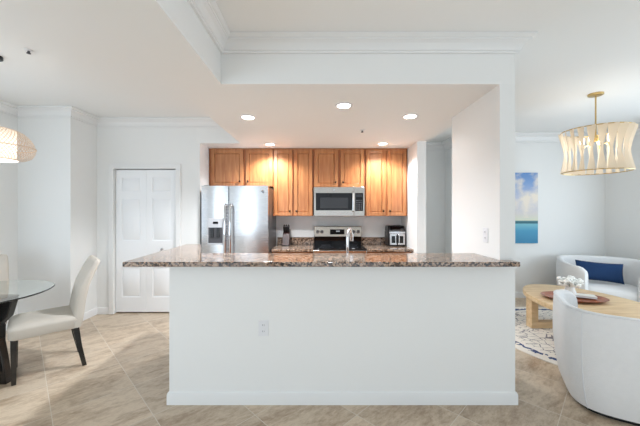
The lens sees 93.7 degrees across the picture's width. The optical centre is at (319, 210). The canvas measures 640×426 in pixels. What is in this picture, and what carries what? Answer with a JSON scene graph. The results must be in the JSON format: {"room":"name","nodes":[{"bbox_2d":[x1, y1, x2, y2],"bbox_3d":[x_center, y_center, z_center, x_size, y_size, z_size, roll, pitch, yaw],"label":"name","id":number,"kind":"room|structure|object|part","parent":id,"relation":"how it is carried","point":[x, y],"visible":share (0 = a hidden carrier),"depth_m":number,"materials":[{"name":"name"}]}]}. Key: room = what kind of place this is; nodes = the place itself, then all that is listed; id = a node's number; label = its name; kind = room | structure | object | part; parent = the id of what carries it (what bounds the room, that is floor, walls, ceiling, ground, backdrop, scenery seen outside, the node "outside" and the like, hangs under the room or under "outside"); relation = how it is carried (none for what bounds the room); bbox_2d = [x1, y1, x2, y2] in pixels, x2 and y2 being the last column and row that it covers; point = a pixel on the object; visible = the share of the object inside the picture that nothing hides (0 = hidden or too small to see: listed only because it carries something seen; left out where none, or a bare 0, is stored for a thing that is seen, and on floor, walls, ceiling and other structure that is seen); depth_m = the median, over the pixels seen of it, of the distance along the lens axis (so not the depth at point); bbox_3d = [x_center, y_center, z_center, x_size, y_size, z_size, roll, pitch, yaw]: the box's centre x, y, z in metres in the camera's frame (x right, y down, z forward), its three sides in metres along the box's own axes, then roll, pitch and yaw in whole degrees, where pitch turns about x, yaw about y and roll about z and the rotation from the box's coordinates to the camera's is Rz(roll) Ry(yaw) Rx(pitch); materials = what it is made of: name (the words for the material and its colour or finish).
{"room":"open-plan kitchen","nodes":[
{"label":"open-plan kitchen","id":0,"kind":"room"},
{"bbox_2d":[0,112,17,321],"bbox_3d":[-3.890,0.080,0.600,0.120,2.760,6.400,0,0,0],"label":"wall","id":1,"kind":"structure","parent":0,"point":[8,171],"depth_m":3.70,"materials":[{"name":"white paint"}]},
{"bbox_2d":[6,307,107,329],"bbox_3d":[-3.410,1.413,0.830,0.840,0.095,6.840,0,0,0],"label":"baseboard","id":2,"kind":"structure","parent":1,"relation":"attached to","point":[99,310],"depth_m":4.18,"materials":[{"name":"white paint"}]},
{"bbox_2d":[18,117,60,313],"bbox_3d":[-3.615,0.080,3.860,0.670,2.760,0.120,0,0,0],"label":"wall","id":3,"kind":"structure","parent":0,"point":[39,178],"depth_m":3.80,"materials":[{"name":"white paint"}]},
{"bbox_2d":[61,117,96,312],"bbox_3d":[-3.220,0.080,4.025,0.120,2.760,0.450,0,0,0],"label":"wall","id":4,"kind":"structure","parent":0,"point":[78,138],"depth_m":3.91,"materials":[{"name":"white paint"}]},
{"bbox_2d":[0,100,220,126],"bbox_3d":[-2.480,-1.242,0.830,2.700,0.113,6.840,0,0,0],"label":"trim","id":5,"kind":"structure","parent":4,"relation":"attached to","point":[5,107],"depth_m":4.15,"materials":[{"name":"white paint"}]},
{"bbox_2d":[97,127,202,313],"bbox_3d":[-2.490,0.080,4.310,1.580,2.760,0.120,0,0,0],"label":"wall","id":6,"kind":"structure","parent":0,"point":[115,145],"depth_m":4.25,"materials":[{"name":"white paint"}]},
{"bbox_2d":[108,164,180,313],"bbox_3d":[-2.478,0.397,4.239,1.020,2.126,0.022,0,0,0],"label":"trim","id":7,"kind":"structure","parent":6,"relation":"attached to","point":[111,167],"depth_m":4.23,"materials":[{"name":"white paint"}]},
{"bbox_2d":[116,170,175,311],"bbox_3d":[-2.478,0.426,4.279,0.876,2.028,0.080,0,0,0],"label":"door","id":8,"kind":"structure","parent":6,"relation":"in","point":[145,199],"depth_m":4.29,"materials":[{"name":"white paint"}]},
{"bbox_2d":[203,145,208,185],"bbox_3d":[-1.760,0.250,4.660,0.120,2.420,0.580,0,0,0],"label":"wall","id":9,"kind":"structure","parent":0,"point":[205,149],"depth_m":4.45,"materials":[{"name":"white paint"}]},
{"bbox_2d":[72,0,514,147],"bbox_3d":[-0.137,-1.130,1.200,3.227,0.340,7.600,0,0,0],"label":"ceiling","id":10,"kind":"structure","parent":0,"point":[292,98],"depth_m":2.28,"materials":[{"name":"white paint"}]},
{"bbox_2d":[240,114,255,119],"bbox_3d":[-0.735,-0.955,3.060,0.160,0.009,0.160,0,0,0],"label":"recessed light","id":11,"kind":"object","parent":10,"relation":"in","point":[248,117],"visible":1,"depth_m":3.06,"materials":[{"name":"white plastic"}]},
{"bbox_2d":[335,102,352,108],"bbox_3d":[0.217,-0.955,2.720,0.160,0.009,0.160,0,0,0],"label":"recessed light","id":12,"kind":"object","parent":10,"relation":"in","point":[342,105],"visible":1,"depth_m":2.71,"materials":[{"name":"white"}]},
{"bbox_2d":[402,113,417,118],"bbox_3d":[0.910,-0.955,3.030,0.160,0.009,0.160,0,0,0],"label":"recessed light","id":13,"kind":"object","parent":10,"relation":"in","point":[406,116],"visible":1,"depth_m":3.03,"materials":[{"name":"white"}]},
{"bbox_2d":[0,298,635,425],"bbox_3d":[0.485,1.510,1.510,8.870,0.100,8.720,0,0,0],"label":"floor","id":14,"kind":"structure","parent":0,"point":[124,381],"depth_m":2.31,"materials":[{"name":"tile"}]},
{"bbox_2d":[0,254,8,333],"bbox_3d":[-3.358,0.965,2.908,0.478,0.990,0.633,0,0,-45],"label":"dining chair","id":15,"kind":"object","parent":14,"relation":"on","point":[4,264],"visible":0.25,"depth_m":3.20,"materials":[{"name":"beige fabric"}]},
{"bbox_3d":[-3.506,0.776,3.056,0.470,0.612,0.214,0,0,-45],"label":"backrest","id":16,"kind":"part","parent":15,"relation":"part of","materials":[{"name":"beige fabric"}]},
{"bbox_2d":[0,280,54,383],"bbox_3d":[-3.000,1.085,2.550,1.124,0.750,1.124,0,0,0],"label":"dining table","id":17,"kind":"object","parent":14,"relation":"on","point":[11,291],"visible":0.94,"depth_m":2.56,"materials":[{"name":"clear glass"}]},
{"bbox_3d":[-2.791,1.093,2.550,0.418,0.735,0.060,0,0,0],"label":"pedestal panel","id":18,"kind":"part","parent":17,"relation":"part of","materials":[{"name":"black paint"}]},
{"bbox_3d":[-3.000,0.716,2.550,1.124,0.012,1.124,0,0,0],"label":"glass","id":19,"kind":"part","parent":17,"relation":"part of","materials":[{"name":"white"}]},
{"bbox_2d":[6,255,99,385],"bbox_3d":[-2.509,0.965,2.847,0.633,0.990,0.478,0,0,-44],"label":"dining chair","id":20,"kind":"object","parent":14,"relation":"on","point":[26,325],"visible":0.99,"depth_m":2.76,"materials":[{"name":"beige fabric"}]},
{"bbox_3d":[-2.570,1.271,2.517,0.042,0.378,0.042,0,0,-44],"label":"leg","id":21,"kind":"part","parent":20,"relation":"part of","materials":[{"name":"black paint"}]},
{"bbox_3d":[-2.562,1.021,2.796,0.488,0.128,0.478,0,0,-44],"label":"seat","id":22,"kind":"part","parent":20,"relation":"part of","materials":[{"name":"beige fabric"}]},
{"bbox_3d":[-2.258,1.271,2.819,0.105,0.378,0.042,0,0,-44],"label":"leg","id":23,"kind":"part","parent":20,"relation":"part of","materials":[{"name":"black paint"}]},
{"bbox_3d":[-2.359,0.776,2.992,0.214,0.612,0.470,0,0,-44],"label":"backrest","id":24,"kind":"part","parent":20,"relation":"part of","materials":[{"name":"beige fabric"}]},
{"bbox_2d":[202,185,275,252],"bbox_3d":[-1.171,0.544,4.469,0.914,1.792,0.881,0,0,0],"label":"refrigerator","id":25,"kind":"object","parent":14,"relation":"on","point":[235,219],"visible":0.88,"depth_m":4.11,"materials":[{"name":"silver metal"}]},
{"bbox_3d":[-1.444,0.527,4.146,0.369,1.745,0.079,0,0,0],"label":"freezer door","id":26,"kind":"part","parent":25,"relation":"part of","materials":[{"name":"silver metal"}]},
{"bbox_3d":[-1.426,0.292,4.083,0.120,0.135,0.018,0,0,0],"label":"dispenser lever","id":27,"kind":"part","parent":25,"relation":"part of","materials":[{"name":"black plastic"}]},
{"bbox_3d":[-1.286,0.395,4.072,0.032,0.999,0.088,0,0,0],"label":"handle","id":28,"kind":"part","parent":25,"relation":"part of","materials":[{"name":"silver metal"}]},
{"bbox_3d":[-1.216,0.395,4.072,0.032,0.999,0.088,0,0,0],"label":"handle","id":29,"kind":"part","parent":25,"relation":"part of","materials":[{"name":"silver metal"}]},
{"bbox_3d":[-0.981,0.527,4.146,0.533,1.745,0.079,0,0,0],"label":"door","id":30,"kind":"part","parent":25,"relation":"part of","materials":[{"name":"silver metal"}]},
{"bbox_2d":[272,250,313,252],"bbox_3d":[-0.400,1.023,4.625,0.600,0.874,0.630,0,0,0],"label":"base cabinet","id":31,"kind":"object","parent":14,"relation":"on","point":[313,250],"visible":0.07,"depth_m":4.34,"materials":[{"name":"brown wood"}]},
{"bbox_2d":[271,237,313,251],"bbox_3d":[-0.399,0.507,4.618,0.602,0.154,0.656,0,0,0],"label":"countertop","id":32,"kind":"structure","parent":31,"relation":"on","point":[298,244],"depth_m":4.74,"materials":[{"name":"stone"}]},
{"bbox_2d":[282,230,290,245],"bbox_3d":[-0.535,0.419,4.782,0.120,0.248,0.214,0,0,0],"label":"knife block","id":33,"kind":"object","parent":32,"relation":"on","point":[286,236],"visible":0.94,"depth_m":4.71,"materials":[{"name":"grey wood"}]},
{"bbox_2d":[313,226,366,252],"bbox_3d":[0.287,0.853,4.574,0.760,1.215,0.712,0,0,0],"label":"range","id":34,"kind":"object","parent":14,"relation":"on","point":[327,239],"visible":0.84,"depth_m":4.81,"materials":[{"name":"silver metal"}]},
{"bbox_2d":[313,244,366,249],"bbox_3d":[0.287,0.544,4.570,0.760,0.020,0.600,0,0,0],"label":"cooktop","id":35,"kind":"object","parent":34,"relation":"in","point":[316,246],"depth_m":4.40,"materials":[{"name":"grey glass"}]},
{"bbox_3d":[0.287,0.892,4.292,0.756,0.655,0.034,0,0,0],"label":"oven door","id":36,"kind":"part","parent":34,"relation":"part of","materials":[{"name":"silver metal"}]},
{"bbox_2d":[367,252,411,252],"bbox_3d":[1.004,1.023,4.625,0.661,0.874,0.630,0,0,0],"label":"base cabinet","id":37,"kind":"object","parent":14,"relation":"on","point":[367,252],"visible":0.06,"depth_m":4.34,"materials":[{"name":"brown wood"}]},
{"bbox_2d":[361,237,412,251],"bbox_3d":[1.005,0.507,4.618,0.666,0.154,0.656,0,0,0],"label":"countertop","id":38,"kind":"structure","parent":37,"relation":"on","point":[373,244],"depth_m":4.61,"materials":[{"name":"stone"}]},
{"bbox_2d":[385,225,405,245],"bbox_3d":[1.190,0.386,4.742,0.274,0.315,0.315,0,0,0],"label":"air fryer","id":39,"kind":"object","parent":38,"relation":"on","point":[395,235],"visible":1,"depth_m":4.62,"materials":[{"name":"silver plastic"}]},
{"bbox_2d":[390,234,396,244],"bbox_3d":[1.128,0.439,4.603,0.112,0.170,0.036,0,0,0],"label":"basket","id":40,"kind":"object","parent":39,"relation":"on","point":[393,237],"depth_m":4.61,"materials":[{"name":"silver metal"}]},
{"bbox_2d":[385,225,405,231],"bbox_3d":[1.190,0.275,4.761,0.270,0.092,0.270,0,0,0],"label":"hood","id":41,"kind":"object","parent":39,"relation":"attached to","point":[388,228],"depth_m":4.66,"materials":[{"name":"black plastic"}]},
{"bbox_3d":[1.190,0.277,4.659,0.200,0.062,0.062,0,0,0],"label":"touch panel","id":42,"kind":"part","parent":39,"relation":"part of","materials":[{"name":"black glass"}]},
{"bbox_2d":[398,234,404,244],"bbox_3d":[1.252,0.439,4.603,0.112,0.170,0.036,0,0,0],"label":"basket","id":43,"kind":"object","parent":39,"relation":"on","point":[401,237],"depth_m":4.61,"materials":[{"name":"silver metal"}]},
{"bbox_2d":[515,307,557,365],"bbox_3d":[3.120,1.454,3.460,2.168,0.010,2.168,0,0,0],"label":"round rug","id":44,"kind":"object","parent":14,"relation":"on","point":[538,343],"visible":0.1,"depth_m":3.44,"materials":[{"name":"white fabric"}]},
{"bbox_2d":[523,284,639,327],"bbox_3d":[3.020,1.230,3.300,1.060,0.438,1.740,0,0,0],"label":"coffee table","id":45,"kind":"object","parent":44,"relation":"on","point":[617,306],"visible":0.51,"depth_m":3.50,"materials":[{"name":"brown wood"}]},
{"bbox_2d":[540,291,609,302],"bbox_3d":[2.900,0.991,3.430,0.640,0.036,0.430,0,0,14],"label":"serving tray","id":46,"kind":"object","parent":45,"relation":"on","point":[549,294],"visible":0.57,"depth_m":3.39,"materials":[{"name":"brown wood"}]},
{"bbox_2d":[556,276,583,295],"bbox_3d":[2.847,0.865,3.418,0.232,0.254,0.231,0,0,30],"label":"flower vase","id":47,"kind":"object","parent":46,"relation":"on","point":[574,283],"visible":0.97,"depth_m":3.38,"materials":[{"name":"white ceramic"}]},
{"bbox_2d":[576,293,597,298],"bbox_3d":[3.040,0.975,3.450,0.200,0.022,0.130,0,0,29],"label":"book","id":48,"kind":"object","parent":46,"relation":"on","point":[581,295],"visible":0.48,"depth_m":3.42,"materials":[{"name":"white paper"}]},
{"bbox_2d":[553,289,639,425],"bbox_3d":[2.326,1.087,2.293,0.827,0.745,0.792,0,0,29],"label":"barrel chair","id":49,"kind":"object","parent":14,"relation":"on","point":[598,354],"visible":1,"depth_m":2.09,"materials":[{"name":"white fabric"}]},
{"bbox_2d":[556,255,639,301],"bbox_3d":[4.128,1.077,4.375,1.064,0.745,0.853,0,0,28],"label":"barrel chair","id":50,"kind":"object","parent":14,"relation":"on","point":[566,266],"visible":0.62,"depth_m":4.36,"materials":[{"name":"white fabric"}]},
{"bbox_2d":[575,260,623,283],"bbox_3d":[4.120,0.895,4.430,0.574,0.310,0.147,0,0,24],"label":"lumbar pillow","id":51,"kind":"object","parent":50,"relation":"on","point":[607,272],"visible":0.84,"depth_m":4.37,"materials":[{"name":"blue fabric"}]},
{"bbox_2d":[588,280,637,301],"bbox_3d":[4.120,1.135,4.360,0.859,0.143,0.716,0,0,28],"label":"seat cushion","id":52,"kind":"object","parent":50,"relation":"on","point":[628,290],"depth_m":4.14,"materials":[{"name":"white fabric"}]},
{"bbox_3d":[0.225,1.025,2.734,2.250,0.870,0.597,0,0,0],"label":"cabinet","id":53,"kind":"object","parent":14,"relation":"on","visible":0},
{"bbox_3d":[0.212,0.569,2.728,2.285,0.039,0.605,0,0,0],"label":"countertop","id":54,"kind":"structure","parent":53,"relation":"on","visible":0},
{"bbox_2d":[346,228,352,252],"bbox_3d":[0.292,0.356,2.930,0.120,0.388,0.200,0,0,0],"label":"faucet","id":55,"kind":"object","parent":54,"relation":"on","point":[348,235],"visible":0.45,"depth_m":2.86,"materials":[{"name":"silver metal"}]},
{"bbox_2d":[0,0,639,141],"bbox_3d":[0.485,-1.350,1.510,8.870,0.100,8.720,0,0,0],"label":"ceiling","id":56,"kind":"structure","parent":0,"point":[580,48],"depth_m":2.40,"materials":[{"name":"white paint"}]},
{"bbox_2d":[0,56,36,162],"bbox_3d":[-2.735,-0.864,2.510,0.536,0.872,0.536,0,0,0],"label":"pendant lamp","id":57,"kind":"object","parent":56,"relation":"hanging from","point":[9,147],"visible":1,"depth_m":2.51,"materials":[{"name":"beige wicker"}]},
{"bbox_2d":[0,158,18,162],"bbox_3d":[-2.735,-0.432,2.510,0.300,0.008,0.300,0,0,0],"label":"diffuser","id":58,"kind":"object","parent":57,"relation":"attached to","point":[5,160],"depth_m":2.54,"materials":[{"name":"white"}]},
{"bbox_3d":[-2.735,-0.565,2.510,0.528,0.260,0.528,0,0,0],"label":"lamp shade","id":59,"kind":"part","parent":57,"relation":"part of","materials":[{"name":"wicker"}]},
{"bbox_2d":[24,48,32,53],"bbox_3d":[-2.350,-1.285,2.420,0.056,0.030,0.056,0,0,0],"label":"sprinkler head","id":60,"kind":"object","parent":56,"relation":"attached to","point":[25,49],"visible":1,"depth_m":2.41},
{"bbox_2d":[558,91,637,174],"bbox_3d":[3.060,-0.865,3.330,0.655,0.870,0.651,0,0,0],"label":"chandelier","id":61,"kind":"object","parent":56,"relation":"hanging from","point":[624,160],"visible":1,"depth_m":3.15,"materials":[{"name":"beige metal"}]},
{"bbox_3d":[3.060,-1.040,3.330,0.014,0.480,0.014,0,0,23],"label":"rod","id":62,"kind":"part","parent":61,"relation":"part of","materials":[{"name":"gold metal"}]},
{"bbox_2d":[169,267,499,390],"bbox_3d":[-0.020,0.933,2.775,2.760,1.053,1.010,0,0,0],"label":"wall","id":63,"kind":"structure","parent":0,"point":[331,328],"depth_m":2.27,"materials":[{"name":"white paint"}]},
{"bbox_2d":[258,320,268,335],"bbox_3d":[-0.427,0.885,2.265,0.076,0.120,0.009,0,0,0],"label":"wall outlet","id":64,"kind":"object","parent":63,"relation":"attached to","point":[263,325],"visible":1,"depth_m":2.26,"materials":[{"name":"white plastic"}]},
{"bbox_2d":[122,244,519,266],"bbox_3d":[-0.020,0.388,2.768,2.950,0.036,1.185,0,0,0],"label":"countertop","id":65,"kind":"structure","parent":63,"relation":"on","point":[187,255],"depth_m":2.24,"materials":[{"name":"stone"}]},
{"bbox_2d":[167,391,517,404],"bbox_3d":[0.169,1.413,2.683,2.645,0.095,0.853,0,0,0],"label":"baseboard","id":66,"kind":"structure","parent":63,"relation":"attached to","point":[173,397],"depth_m":2.26,"materials":[{"name":"white paint"}]},
{"bbox_2d":[271,188,400,244],"bbox_3d":[-0.205,0.250,5.010,3.090,2.420,0.120,0,0,0],"label":"wall","id":67,"kind":"structure","parent":0,"point":[300,226],"depth_m":4.95,"materials":[{"name":"white paint"}]},
{"bbox_2d":[209,148,272,187],"bbox_3d":[-1.208,-0.665,4.742,0.979,0.581,0.406,0,0,0],"label":"upper cabinet","id":68,"kind":"object","parent":67,"relation":"attached to","point":[227,166],"visible":0.88,"depth_m":4.58,"materials":[{"name":"brown wood"}]},
{"bbox_3d":[-1.415,-0.654,4.580,0.492,0.551,0.020,0,0,0],"label":"door","id":69,"kind":"part","parent":68,"relation":"part of","materials":[{"name":"brown wood"}]},
{"bbox_3d":[-1.208,-0.945,4.582,0.977,0.021,0.017,0,0,0],"label":"rail","id":70,"kind":"part","parent":68,"relation":"part of","materials":[{"name":"brown wood"}]},
{"bbox_3d":[-0.928,-0.654,4.580,0.410,0.551,0.020,0,0,0],"label":"door","id":71,"kind":"part","parent":68,"relation":"part of","materials":[{"name":"brown wood"}]},
{"bbox_2d":[277,227,281,234],"bbox_3d":[-0.665,0.330,4.945,0.076,0.120,0.009,0,0,0],"label":"wall outlet","id":72,"kind":"object","parent":67,"relation":"attached to","point":[279,229],"visible":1,"depth_m":4.94,"materials":[{"name":"white plastic"}]},
{"bbox_2d":[273,148,312,215],"bbox_3d":[-0.411,-0.440,4.742,0.604,1.032,0.406,0,0,0],"label":"upper cabinet","id":73,"kind":"object","parent":67,"relation":"attached to","point":[292,167],"visible":1,"depth_m":4.58,"materials":[{"name":"brown wood"}]},
{"bbox_3d":[-0.561,-0.429,4.580,0.280,1.002,0.020,0,0,0],"label":"door","id":74,"kind":"part","parent":73,"relation":"part of","materials":[{"name":"brown wood"}]},
{"bbox_3d":[-0.411,-0.945,4.582,0.602,0.021,0.017,0,0,0],"label":"rail","id":75,"kind":"part","parent":73,"relation":"part of","materials":[{"name":"brown wood"}]},
{"bbox_3d":[-0.256,-0.429,4.580,0.280,1.002,0.020,0,0,0],"label":"door","id":76,"kind":"part","parent":73,"relation":"part of","materials":[{"name":"brown wood"}]},
{"bbox_2d":[277,237,313,243],"bbox_3d":[-0.399,0.487,4.934,0.602,0.114,0.024,0,0,0],"label":"backsplash","id":77,"kind":"structure","parent":67,"relation":"attached to","point":[293,240],"depth_m":4.92,"materials":[{"name":"stone"}]},
{"bbox_2d":[313,148,364,188],"bbox_3d":[0.289,-0.659,4.742,0.789,0.594,0.406,0,0,0],"label":"upper cabinet","id":78,"kind":"object","parent":67,"relation":"attached to","point":[332,167],"visible":0.91,"depth_m":4.58,"materials":[{"name":"brown wood"}]},
{"bbox_3d":[0.095,-0.648,4.580,0.360,0.564,0.020,0,0,0],"label":"door","id":79,"kind":"part","parent":78,"relation":"part of","materials":[{"name":"brown wood"}]},
{"bbox_2d":[314,187,363,215],"bbox_3d":[0.287,-0.142,4.689,0.758,0.434,0.502,0,0,0],"label":"microwave","id":80,"kind":"object","parent":78,"relation":"attached to","point":[328,201],"visible":1,"depth_m":4.49,"materials":[{"name":"silver metal"}]},
{"bbox_3d":[0.209,-0.140,4.487,0.545,0.260,0.003,0,0,0],"label":"door glass","id":81,"kind":"part","parent":80,"relation":"part of","materials":[{"name":"black glass"}]},
{"bbox_3d":[0.492,-0.140,4.466,0.026,0.314,0.058,0,0,0],"label":"handle","id":82,"kind":"part","parent":80,"relation":"part of","materials":[{"name":"silver metal"}]},
{"bbox_3d":[0.588,-0.142,4.503,0.156,0.434,0.031,0,0,0],"label":"control panel","id":83,"kind":"part","parent":80,"relation":"part of","materials":[{"name":"silver metal"}]},
{"bbox_3d":[0.289,-0.945,4.582,0.787,0.021,0.017,0,0,0],"label":"rail","id":84,"kind":"part","parent":78,"relation":"part of","materials":[{"name":"brown wood"}]},
{"bbox_3d":[0.494,-0.648,4.580,0.360,0.564,0.020,0,0,0],"label":"door","id":85,"kind":"part","parent":78,"relation":"part of","materials":[{"name":"brown wood"}]},
{"bbox_2d":[361,237,384,243],"bbox_3d":[1.005,0.487,4.934,0.666,0.114,0.024,0,0,0],"label":"backsplash","id":86,"kind":"structure","parent":67,"relation":"attached to","point":[364,240],"depth_m":4.92,"materials":[{"name":"stone"}]},
{"bbox_2d":[364,148,406,215],"bbox_3d":[1.012,-0.440,4.742,0.646,1.032,0.406,0,0,0],"label":"upper cabinet","id":87,"kind":"object","parent":67,"relation":"attached to","point":[385,189],"visible":1,"depth_m":4.58,"materials":[{"name":"brown wood"}]},
{"bbox_3d":[0.852,-0.429,4.580,0.296,1.002,0.020,0,0,0],"label":"door","id":88,"kind":"part","parent":87,"relation":"part of","materials":[{"name":"brown wood"}]},
{"bbox_3d":[1.012,-0.945,4.582,0.644,0.021,0.017,0,0,0],"label":"rail","id":89,"kind":"part","parent":87,"relation":"part of","materials":[{"name":"brown wood"}]},
{"bbox_3d":[1.172,-0.429,4.580,0.290,1.002,0.020,0,0,0],"label":"door","id":90,"kind":"part","parent":87,"relation":"part of","materials":[{"name":"brown wood"}]},
{"bbox_2d":[187,0,537,55],"bbox_3d":[0.414,-1.242,1.200,2.326,0.113,7.580,0,0,0],"label":"trim","id":91,"kind":"structure","parent":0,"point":[226,41],"depth_m":2.21,"materials":[{"name":"white paint"}]},
{"bbox_2d":[401,141,425,252],"bbox_3d":[1.403,0.080,4.945,0.125,2.760,1.610,0,0,0],"label":"wall","id":92,"kind":"structure","parent":0,"point":[414,223],"depth_m":4.17,"materials":[{"name":"white paint"}]},
{"bbox_2d":[426,151,444,252],"bbox_3d":[1.930,0.080,5.810,1.180,2.760,0.120,0,0,0],"label":"wall","id":93,"kind":"structure","parent":0,"point":[435,160],"depth_m":5.75,"materials":[{"name":"white paint"}]},
{"bbox_2d":[452,84,514,390],"bbox_3d":[1.419,0.250,2.683,0.117,2.420,0.825,0,0,0],"label":"wall column","id":94,"kind":"structure","parent":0,"point":[483,133],"depth_m":2.37,"materials":[{"name":"white paint"}]},
{"bbox_2d":[483,228,487,242],"bbox_3d":[1.355,0.197,2.460,0.009,0.120,0.076,0,0,0],"label":"wall outlet","id":95,"kind":"object","parent":94,"relation":"attached to","point":[485,230],"visible":1,"depth_m":2.45,"materials":[{"name":"white plastic"}]},
{"bbox_2d":[445,143,604,291],"bbox_3d":[3.660,0.080,5.400,2.520,2.760,0.700,0,0,0],"label":"wall","id":96,"kind":"structure","parent":0,"point":[571,208],"depth_m":5.05,"materials":[{"name":"white paint"}]},
{"bbox_2d":[515,292,525,297],"bbox_3d":[3.133,1.413,1.580,3.334,0.095,8.340,0,0,0],"label":"baseboard","id":97,"kind":"structure","parent":96,"relation":"attached to","point":[517,294],"depth_m":5.04,"materials":[{"name":"white paint"}]},
{"bbox_2d":[515,173,537,242],"bbox_3d":[3.220,-0.050,5.029,0.840,1.180,0.038,0,0,0],"label":"painting","id":98,"kind":"object","parent":96,"relation":"attached to","point":[526,184],"visible":0.36,"depth_m":5.01,"materials":[{"name":"blue fabric"}]},
{"bbox_2d":[605,134,639,259],"bbox_3d":[4.860,0.080,1.225,0.120,2.760,7.650,0,0,0],"label":"wall","id":99,"kind":"structure","parent":0,"point":[622,190],"depth_m":4.75,"materials":[{"name":"white paint"}]},
{"bbox_2d":[426,123,639,150],"bbox_3d":[3.140,-1.224,1.580,3.320,0.149,8.340,0,0,0],"label":"trim","id":100,"kind":"structure","parent":99,"relation":"attached to","point":[520,137],"depth_m":5.01,"materials":[{"name":"white paint"}]}
]}

